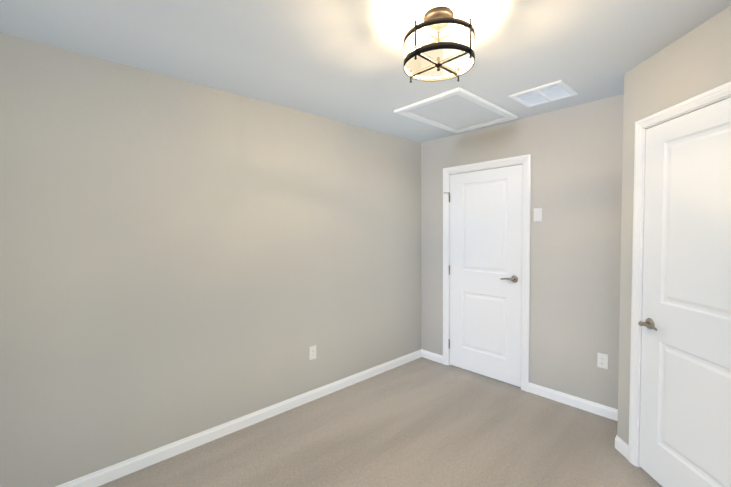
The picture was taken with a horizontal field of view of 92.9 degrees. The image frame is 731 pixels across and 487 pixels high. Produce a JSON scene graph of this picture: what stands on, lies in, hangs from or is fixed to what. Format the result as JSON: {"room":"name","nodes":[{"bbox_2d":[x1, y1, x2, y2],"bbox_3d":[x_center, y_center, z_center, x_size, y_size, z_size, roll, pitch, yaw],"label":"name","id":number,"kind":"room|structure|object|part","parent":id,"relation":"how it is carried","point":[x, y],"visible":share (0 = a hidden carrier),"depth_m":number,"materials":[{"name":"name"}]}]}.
{"room":"empty bedroom","nodes":[
{"label":"empty bedroom","id":0,"kind":"room"},
{"bbox_2d":[0,32,420,486],"bbox_3d":[-0.726,0.137,2.793,3.830,2.440,0.115,-2,3,-43],"label":"wall","id":1,"kind":"structure","parent":0,"point":[180,259],"depth_m":2.23,"materials":[{"name":"beige paint"}]},
{"bbox_2d":[56,349,423,486],"bbox_3d":[-0.674,1.315,2.788,3.600,0.085,0.013,-2,3,-43],"label":"baseboard","id":2,"kind":"structure","parent":1,"relation":"attached to","point":[121,469],"depth_m":2.45,"materials":[{"name":"white paint"}]},
{"bbox_2d":[309,345,315,359],"bbox_3d":[-0.451,0.938,2.987,0.070,0.115,0.008,-2,3,-43],"label":"outlet","id":3,"kind":"object","parent":1,"relation":"attached to","point":[312,352],"visible":1,"depth_m":2.98,"materials":[{"name":"white plastic"}]},
{"bbox_2d":[0,0,730,142],"bbox_3d":[0.250,-1.082,1.677,4.100,0.060,3.298,-2,3,-43],"label":"ceiling","id":4,"kind":"structure","parent":0,"point":[340,60],"depth_m":1.83,"materials":[{"name":"white paint"}]},
{"bbox_2d":[403,7,474,82],"bbox_3d":[0.338,-0.924,1.609,0.343,0.251,0.343,-2,3,-43],"label":"pendant light","id":5,"kind":"object","parent":4,"relation":"hanging from","point":[450,60],"visible":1,"depth_m":1.56,"materials":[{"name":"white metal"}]},
{"bbox_2d":[394,87,517,132],"bbox_3d":[0.780,-1.090,2.941,0.920,0.022,0.615,-2,3,-43],"label":"attic hatch","id":6,"kind":"object","parent":4,"relation":"attached to","point":[458,110],"visible":1,"depth_m":2.88,"materials":[{"name":"white paint"}]},
{"bbox_3d":[0.780,-1.098,2.941,0.782,0.006,0.477,-2,3,-43],"label":"panel","id":7,"kind":"part","parent":6,"relation":"part of","materials":[{"name":"paint"}]},
{"bbox_2d":[509,80,577,106],"bbox_3d":[1.299,-1.085,2.546,0.344,0.010,0.360,-2,3,-43],"label":"ceiling vent","id":8,"kind":"object","parent":4,"relation":"in","point":[551,92],"visible":1,"depth_m":2.52,"materials":[{"name":"white paint"}]},
{"bbox_2d":[98,357,661,486],"bbox_3d":[0.269,1.417,1.767,4.100,0.060,3.298,-2,3,-43],"label":"floor","id":9,"kind":"structure","parent":0,"point":[421,422],"depth_m":2.36,"materials":[{"name":"carpet"}]},
{"bbox_2d":[421,94,623,408],"bbox_3d":[1.665,0.113,2.937,0.115,2.440,2.912,-2,3,-43],"label":"wall","id":10,"kind":"structure","parent":0,"point":[576,152],"depth_m":2.88,"materials":[{"name":"beige paint"}]},
{"bbox_2d":[424,350,442,363],"bbox_3d":[0.754,1.265,3.885,0.013,0.085,0.271,-2,3,-43],"label":"baseboard","id":11,"kind":"structure","parent":10,"relation":"attached to","point":[435,357],"depth_m":3.87,"materials":[{"name":"white paint"}]},
{"bbox_2d":[443,154,530,391],"bbox_3d":[1.171,0.263,3.438,0.174,2.112,0.910,-2,3,-43],"label":"door","id":12,"kind":"structure","parent":10,"relation":"in","point":[486,258],"depth_m":3.38,"materials":[{"name":"white paint"}]},
{"bbox_3d":[1.318,0.327,3.199,0.064,0.065,0.144,-2,3,-43],"label":"handle","id":13,"kind":"part","parent":12,"relation":"part of","materials":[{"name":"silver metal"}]},
{"bbox_2d":[534,208,541,221],"bbox_3d":[1.490,-0.248,3.014,0.016,0.115,0.070,-2,3,-43],"label":"light switch","id":14,"kind":"object","parent":10,"relation":"attached to","point":[537,214],"visible":1,"depth_m":3.01,"materials":[{"name":"white plastic"}]},
{"bbox_2d":[597,352,607,368],"bbox_3d":[1.837,0.911,2.695,0.008,0.115,0.070,-2,3,-43],"label":"outlet","id":15,"kind":"object","parent":10,"relation":"attached to","point":[602,360],"visible":1,"depth_m":2.69,"materials":[{"name":"white plastic"}]},
{"bbox_2d":[617,5,730,444],"bbox_3d":[1.691,0.159,1.660,0.115,2.440,1.200,0,2,2],"label":"wall","id":16,"kind":"structure","parent":0,"point":[696,61],"depth_m":1.99,"materials":[{"name":"beige paint"}]},
{"bbox_2d":[528,382,628,458],"bbox_3d":[1.561,1.303,2.647,0.502,0.085,0.826,-2,3,-43],"label":"baseboard","id":17,"kind":"structure","parent":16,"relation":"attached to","point":[621,446],"depth_m":2.79,"materials":[{"name":"white paint"}]},
{"bbox_2d":[628,81,730,486],"bbox_3d":[1.665,0.328,1.697,0.174,2.099,0.890,0,2,2],"label":"door set","id":18,"kind":"structure","parent":16,"relation":"in","point":[680,399],"depth_m":1.80,"materials":[{"name":"white paint"}]},
{"bbox_3d":[1.623,0.468,1.984,0.064,0.065,0.144,0,2,2],"label":"handle","id":19,"kind":"part","parent":18,"relation":"part of","materials":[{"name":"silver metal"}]}
]}

